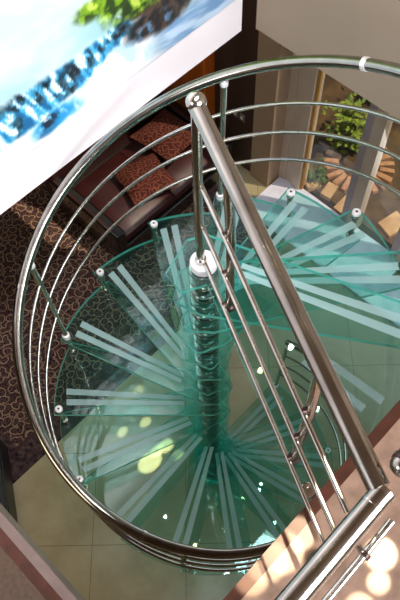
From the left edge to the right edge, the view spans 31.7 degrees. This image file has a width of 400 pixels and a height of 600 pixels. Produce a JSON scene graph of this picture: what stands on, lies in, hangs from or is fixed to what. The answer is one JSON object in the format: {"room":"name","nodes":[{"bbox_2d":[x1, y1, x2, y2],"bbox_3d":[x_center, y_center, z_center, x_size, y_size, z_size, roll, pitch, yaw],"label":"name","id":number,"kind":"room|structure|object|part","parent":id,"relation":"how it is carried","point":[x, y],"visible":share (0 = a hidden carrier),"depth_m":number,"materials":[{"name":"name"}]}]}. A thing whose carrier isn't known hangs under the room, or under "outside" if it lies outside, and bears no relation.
{"room":"spiral staircase","nodes":[
{"label":"spiral staircase","id":0,"kind":"room"},
{"bbox_2d":[0,527,62,599],"bbox_3d":[-1.233,0.482,2.919,2.885,0.301,0.040,40,70,20],"label":"trim","id":1,"kind":"structure","parent":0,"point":[6,543],"depth_m":2.48,"materials":[{"name":"brown wood"}]},
{"bbox_2d":[0,503,84,599],"bbox_3d":[-1.207,0.458,2.931,2.885,0.301,0.035,40,70,20],"label":"trim","id":2,"kind":"structure","parent":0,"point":[14,531],"depth_m":2.53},
{"bbox_2d":[0,0,241,214],"bbox_3d":[-1.733,-0.713,1.726,0.120,3.550,5.420,40,70,20],"label":"picture frame","id":3,"kind":"structure","parent":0,"point":[66,144],"depth_m":3.72,"materials":[{"name":"white paint"}]},
{"bbox_2d":[0,0,234,173],"bbox_3d":[-0.677,-1.174,2.929,0.005,1.295,2.555,40,70,20],"label":"picture","id":4,"kind":"object","parent":3,"relation":"attached to","point":[59,58],"visible":1,"depth_m":3.28,"materials":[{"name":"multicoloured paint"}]},
{"bbox_2d":[0,418,399,599],"bbox_3d":[-1.215,0.411,2.956,7.400,0.300,5.490,40,70,20],"label":"floor","id":5,"kind":"structure","parent":0,"point":[377,578],"depth_m":2.48,"materials":[{"name":"tile"}]},
{"bbox_2d":[223,400,399,599],"bbox_3d":[0.791,0.478,2.866,0.045,0.301,2.835,40,70,20],"label":"trim","id":6,"kind":"structure","parent":5,"relation":"attached to","point":[302,519],"depth_m":2.53,"materials":[{"name":"brown wood"}]},
{"bbox_2d":[274,449,399,599],"bbox_3d":[-0.043,1.113,1.806,0.143,1.019,2.689,40,70,20],"label":"landing railing","id":7,"kind":"object","parent":5,"relation":"on","point":[321,563],"visible":0.96,"depth_m":1.59,"materials":[{"name":"silver metal"}]},
{"bbox_3d":[-0.236,1.214,1.440,0.021,0.021,2.055,40,70,20],"label":"thin rail","id":8,"kind":"part","parent":7,"relation":"part of","materials":[{"name":"silver metal"}]},
{"bbox_3d":[0.662,0.211,1.726,0.062,0.062,0.600,40,70,20],"label":"handrail","id":9,"kind":"part","parent":7,"relation":"part of","materials":[{"name":"silver metal"}]},
{"bbox_2d":[13,160,399,599],"bbox_3d":[-0.689,1.691,6.335,7.400,0.200,7.150,40,70,20],"label":"floor","id":10,"kind":"structure","parent":0,"point":[92,557],"depth_m":6.37,"materials":[{"name":"beige tile"}]},
{"bbox_2d":[0,439,17,522],"bbox_3d":[-1.889,1.698,5.989,0.550,0.432,0.920,-14,63,-6],"label":"ottoman","id":11,"kind":"object","parent":10,"relation":"on","point":[7,499],"visible":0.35,"depth_m":6.00,"materials":[{"name":"brown fabric"}]},
{"bbox_2d":[0,182,279,483],"bbox_3d":[-1.397,-0.377,7.329,2.790,0.014,3.650,40,70,20],"label":"rug","id":12,"kind":"object","parent":10,"relation":"on","point":[85,380],"visible":0.49,"depth_m":7.07,"materials":[{"name":"brown carpet"}]},
{"bbox_2d":[44,90,231,261],"bbox_3d":[-0.641,-1.403,7.363,1.160,0.850,1.640,40,70,20],"label":"sofa","id":13,"kind":"object","parent":12,"relation":"on","point":[133,230],"visible":0.46,"depth_m":7.22,"materials":[{"name":"brown leather"}]},
{"bbox_3d":[-1.125,-0.874,7.101,1.030,0.280,0.120,40,70,20],"label":"armrest","id":14,"kind":"part","parent":13,"relation":"part of","materials":[{"name":"brown leather"}]},
{"bbox_3d":[-0.995,-1.748,7.442,0.180,0.650,1.640,40,70,20],"label":"backrest","id":15,"kind":"part","parent":13,"relation":"part of","materials":[{"name":"red leather"}]},
{"bbox_2d":[73,152,174,240],"bbox_3d":[-0.799,-1.087,7.245,0.840,0.190,0.680,40,70,20],"label":"seat cushion","id":16,"kind":"object","parent":13,"relation":"on","point":[135,225],"depth_m":7.15,"materials":[{"name":"red leather"}]},
{"bbox_3d":[-0.590,-1.258,7.539,1.030,0.200,1.640,40,70,20],"label":"frame","id":17,"kind":"part","parent":13,"relation":"part of","materials":[{"name":"brown leather"}]},
{"bbox_2d":[111,152,177,204],"bbox_3d":[-0.557,-1.228,7.092,0.499,0.220,0.500,-29,65,-13],"label":"throw pillow","id":18,"kind":"object","parent":13,"relation":"on","point":[129,173],"visible":0.84,"depth_m":7.00,"materials":[{"name":"fabric"}]},
{"bbox_2d":[130,108,190,159],"bbox_3d":[-0.338,-1.717,7.323,0.560,0.225,0.557,35,68,18],"label":"throw pillow","id":19,"kind":"object","parent":13,"relation":"on","point":[164,122],"visible":0.83,"depth_m":7.22,"materials":[{"name":"fabric"}]},
{"bbox_2d":[119,140,214,199],"bbox_3d":[-0.314,-1.532,7.468,0.840,0.190,0.690,40,70,20],"label":"seat cushion","id":20,"kind":"object","parent":13,"relation":"on","point":[180,168],"depth_m":7.33,"materials":[{"name":"red fabric"}]},
{"bbox_3d":[-0.065,-1.848,7.589,1.030,0.280,0.120,40,70,20],"label":"armrest","id":21,"kind":"part","parent":13,"relation":"part of","materials":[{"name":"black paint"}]},
{"bbox_2d":[54,187,399,575],"bbox_3d":[0.059,0.705,4.647,1.970,3.668,2.005,-1,62,1],"label":"spiral staircase","id":22,"kind":"structure","parent":10,"relation":"on","point":[204,303],"depth_m":4.02,"materials":[{"name":"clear glass"}]},
{"bbox_2d":[12,54,399,571],"bbox_3d":[0.058,0.400,4.044,1.998,4.575,2.006,-1,62,1],"label":"railing","id":23,"kind":"object","parent":22,"relation":"on","point":[141,539],"visible":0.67,"depth_m":3.57,"materials":[{"name":"silver metal"}]},
{"bbox_3d":[-0.861,0.019,4.044,0.036,0.942,0.061,-1,62,1],"label":"post","id":24,"kind":"part","parent":23,"relation":"part of","materials":[{"name":"silver metal"}]},
{"bbox_3d":[0.118,-0.836,3.786,0.056,0.942,0.033,40,70,20],"label":"post","id":25,"kind":"part","parent":23,"relation":"part of","materials":[{"name":"silver metal"}]},
{"bbox_3d":[0.691,0.565,5.994,0.066,0.947,0.033,33,68,17],"label":"post","id":26,"kind":"part","parent":23,"relation":"part of","materials":[{"name":"silver metal"}]},
{"bbox_3d":[0.481,0.082,2.943,0.878,0.020,1.227,-27,65,-12],"label":"landing plate","id":27,"kind":"part","parent":22,"relation":"part of","materials":[{"name":"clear glass"}]},
{"bbox_2d":[185,91,389,543],"bbox_3d":[0.220,0.107,2.351,0.090,1.013,1.314,-19,63,-8],"label":"guard railing","id":28,"kind":"object","parent":22,"relation":"on","point":[325,381],"visible":0.98,"depth_m":2.10,"materials":[{"name":"silver metal"}]},
{"bbox_3d":[-0.004,-0.379,2.633,0.044,0.908,0.039,-1,62,1],"label":"post","id":29,"kind":"part","parent":28,"relation":"part of","materials":[{"name":"silver metal"}]},
{"bbox_3d":[0.103,-0.186,2.547,0.055,0.943,0.037,-18,63,-8],"label":"post","id":30,"kind":"part","parent":28,"relation":"part of","materials":[{"name":"silver metal"}]},
{"bbox_3d":[0.215,0.319,2.763,0.020,0.020,1.292,-18,63,-8],"label":"thin rail","id":31,"kind":"part","parent":28,"relation":"part of","materials":[{"name":"silver metal"}]},
{"bbox_3d":[0.209,0.197,2.533,0.020,0.020,1.292,-18,63,-8],"label":"thin rail","id":32,"kind":"part","parent":28,"relation":"part of","materials":[{"name":"silver metal"}]},
{"bbox_3d":[0.203,0.071,2.296,0.020,0.020,1.292,-18,63,-8],"label":"thin rail","id":33,"kind":"part","parent":28,"relation":"part of","materials":[{"name":"silver metal"}]},
{"bbox_3d":[0.335,0.379,2.241,0.055,0.943,0.037,-18,63,-8],"label":"post","id":34,"kind":"part","parent":28,"relation":"part of","materials":[{"name":"silver metal"}]},
{"bbox_2d":[215,0,258,171],"bbox_3d":[0.444,-2.583,6.278,0.560,3.846,0.330,40,70,20],"label":"panel","id":35,"kind":"object","parent":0,"point":[242,48],"visible":0.38,"depth_m":6.85,"materials":[{"name":"brown wood"}]},
{"bbox_2d":[239,112,244,122],"bbox_3d":[0.429,-1.863,7.207,0.070,0.100,0.017,40,70,20],"label":"light switch","id":36,"kind":"object","parent":35,"relation":"attached to","point":[241,116],"visible":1,"depth_m":7.20,"materials":[{"name":"plastic"}]},
{"bbox_2d":[250,31,292,186],"bbox_3d":[0.723,-2.326,6.135,0.250,3.846,0.360,40,70,20],"label":"wall","id":37,"kind":"structure","parent":0,"point":[271,86],"depth_m":6.81,"materials":[{"name":"beige paint"}]},
{"bbox_2d":[253,177,399,328],"bbox_3d":[2.098,0.011,7.019,3.920,0.030,0.630,40,70,20],"label":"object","id":38,"kind":"structure","parent":37,"relation":"attached to","point":[374,273],"depth_m":7.33,"materials":[{"name":"teal glass"}]},
{"bbox_2d":[256,0,399,118],"bbox_3d":[1.836,-1.178,1.875,4.225,3.550,0.110,40,70,20],"label":"wall","id":39,"kind":"structure","parent":0,"point":[369,28],"depth_m":3.73,"materials":[{"name":"beige paint"}]},
{"bbox_2d":[303,74,399,249],"bbox_3d":[3.776,-2.392,8.422,11.000,0.220,5.450,40,70,20],"label":"ground","id":40,"kind":"structure","parent":0,"point":[382,204],"depth_m":7.90,"materials":[{"name":"soil"}]},
{"bbox_2d":[305,180,320,191],"bbox_3d":[1.241,-1.262,7.756,0.162,0.063,0.103,-19,63,-8],"label":"paving stone","id":41,"kind":"object","parent":40,"relation":"on","point":[309,186],"visible":0.78,"depth_m":7.73,"materials":[{"name":"beige stone"}]},
{"bbox_2d":[307,157,326,185],"bbox_3d":[1.272,-1.384,7.661,0.282,0.314,0.275,-29,65,-13],"label":"shrub","id":42,"kind":"object","parent":40,"relation":"on","point":[314,176],"visible":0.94,"depth_m":7.67,"materials":[{"name":"green plant"}]},
{"bbox_3d":[1.270,-1.375,7.713,0.161,0.215,0.145,-25,64,-11],"label":"stem","id":43,"kind":"part","parent":42,"relation":"part of","materials":[{"name":"green plant"}]},
{"bbox_2d":[320,182,337,200],"bbox_3d":[1.410,-1.189,7.713,0.127,0.062,0.200,30,67,16],"label":"paving stone","id":44,"kind":"object","parent":40,"relation":"on","point":[330,188],"visible":1,"depth_m":7.68,"materials":[{"name":"beige stone"}]},
{"bbox_2d":[323,157,338,163],"bbox_3d":[1.466,-1.545,7.894,0.171,0.072,0.065,9,63,6],"label":"block","id":45,"kind":"object","parent":40,"relation":"on","point":[331,160],"visible":0.67,"depth_m":7.86,"materials":[{"name":"brown wood"}]},
{"bbox_2d":[323,164,339,171],"bbox_3d":[1.468,-1.464,7.851,0.180,0.072,0.070,-6,62,-1],"label":"block","id":46,"kind":"object","parent":40,"relation":"on","point":[329,169],"visible":0.38,"depth_m":7.82,"materials":[{"name":"brown wood"}]},
{"bbox_2d":[325,149,341,160],"bbox_3d":[1.502,-1.624,7.935,0.177,0.072,0.065,25,66,14],"label":"block","id":47,"kind":"object","parent":40,"relation":"on","point":[329,153],"visible":0.97,"depth_m":7.91,"materials":[{"name":"stone"}]},
{"bbox_2d":[325,169,344,179],"bbox_3d":[1.495,-1.385,7.809,0.212,0.072,0.062,-23,64,-10],"label":"block","id":48,"kind":"object","parent":40,"relation":"on","point":[337,173],"visible":0.77,"depth_m":7.78,"materials":[{"name":"brown stone"}]},
{"bbox_2d":[333,194,346,214],"bbox_3d":[1.575,-1.011,7.614,0.259,0.066,0.186,-41,68,-18],"label":"paving stone","id":49,"kind":"object","parent":40,"relation":"on","point":[338,207],"visible":0.2,"depth_m":7.59,"materials":[{"name":"beige stone"}]},
{"bbox_2d":[332,173,347,185],"bbox_3d":[1.539,-1.318,7.772,0.198,0.071,0.064,-38,68,-17],"label":"block","id":50,"kind":"object","parent":40,"relation":"on","point":[342,177],"visible":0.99,"depth_m":7.74,"materials":[{"name":"brown stone"}]},
{"bbox_2d":[322,92,367,153],"bbox_3d":[1.647,-1.929,7.706,0.670,0.723,0.609,18,64,11],"label":"shrub","id":51,"kind":"object","parent":40,"relation":"on","point":[348,122],"visible":0.73,"depth_m":7.62,"materials":[{"name":"green plant"}]},
{"bbox_3d":[1.636,-1.883,7.689,0.255,0.710,0.344,-25,64,-11],"label":"stem","id":52,"kind":"part","parent":51,"relation":"part of","materials":[{"name":"green plant"}]},
{"bbox_2d":[340,176,350,192],"bbox_3d":[1.609,-1.265,7.742,0.061,0.071,0.203,28,66,15],"label":"block","id":53,"kind":"object","parent":40,"relation":"on","point":[345,185],"visible":0.74,"depth_m":7.70,"materials":[{"name":"brown stone"}]},
{"bbox_2d":[371,184,377,194],"bbox_3d":[1.875,-1.248,7.726,0.069,0.070,0.203,-19,63,-8],"label":"block","id":54,"kind":"object","parent":40,"relation":"on","point":[374,190],"visible":0.48,"depth_m":7.67,"materials":[{"name":"brown stone"}]},
{"bbox_2d":[374,176,386,190],"bbox_3d":[1.961,-1.280,7.741,0.066,0.072,0.198,-35,67,-16],"label":"block","id":55,"kind":"object","parent":40,"relation":"on","point":[382,188],"visible":0.37,"depth_m":7.71,"materials":[{"name":"brown stone"}]},
{"bbox_2d":[376,171,391,183],"bbox_3d":[2.017,-1.348,7.775,0.204,0.073,0.069,31,67,16],"label":"block","id":56,"kind":"object","parent":40,"relation":"on","point":[387,179],"visible":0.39,"depth_m":7.74,"materials":[{"name":"brown stone"}]},
{"bbox_2d":[379,161,394,167],"bbox_3d":[2.071,-1.502,7.855,0.182,0.072,0.062,-1,62,1],"label":"block","id":57,"kind":"object","parent":40,"relation":"on","point":[388,164],"visible":0.65,"depth_m":7.83,"materials":[{"name":"brown stone"}]},
{"bbox_2d":[379,167,394,175],"bbox_3d":[2.069,-1.422,7.813,0.170,0.072,0.064,12,63,8],"label":"block","id":58,"kind":"object","parent":40,"relation":"on","point":[387,171],"visible":0.88,"depth_m":7.78,"materials":[{"name":"brown stone"}]},
{"bbox_2d":[381,154,393,161],"bbox_3d":[2.069,-1.589,7.901,0.210,0.071,0.071,-18,63,-8],"label":"block","id":59,"kind":"object","parent":40,"relation":"on","point":[385,157],"visible":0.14,"depth_m":7.87,"materials":[{"name":"brown stone"}]},
{"bbox_2d":[377,211,399,238],"bbox_3d":[2.047,-0.798,7.489,0.295,0.068,0.213,-32,66,-14],"label":"paving stone","id":60,"kind":"object","parent":40,"relation":"on","point":[390,225],"visible":0.94,"depth_m":7.46,"materials":[{"name":"beige stone"}]},
{"bbox_3d":[-0.686,-3.497,6.906,0.870,3.646,0.870,-1,62,1],"label":"wall","id":61,"kind":"structure","parent":0,"visible":0},
{"bbox_2d":[164,51,214,121],"bbox_3d":[-0.069,-2.955,6.603,0.850,3.646,0.300,40,70,20],"label":"door","id":62,"kind":"structure","parent":61,"relation":"in","point":[206,66],"depth_m":7.39,"materials":[{"name":"orange wood"}]},
{"bbox_3d":[-0.153,-2.595,7.067,0.550,2.100,0.020,40,70,20],"label":"panel","id":63,"kind":"part","parent":62,"relation":"part of","materials":[{"name":"orange wood"}]},
{"bbox_3d":[4.114,0.452,4.684,0.863,3.646,0.863,-1,62,1],"label":"wall","id":64,"kind":"structure","parent":0,"visible":0},
{"bbox_2d":[278,53,399,262],"bbox_3d":[2.283,-0.984,5.664,3.940,3.346,0.145,40,70,20],"label":"window","id":65,"kind":"structure","parent":64,"relation":"in","point":[306,84],"depth_m":6.75,"materials":[{"name":"yellow wood"}]}
]}

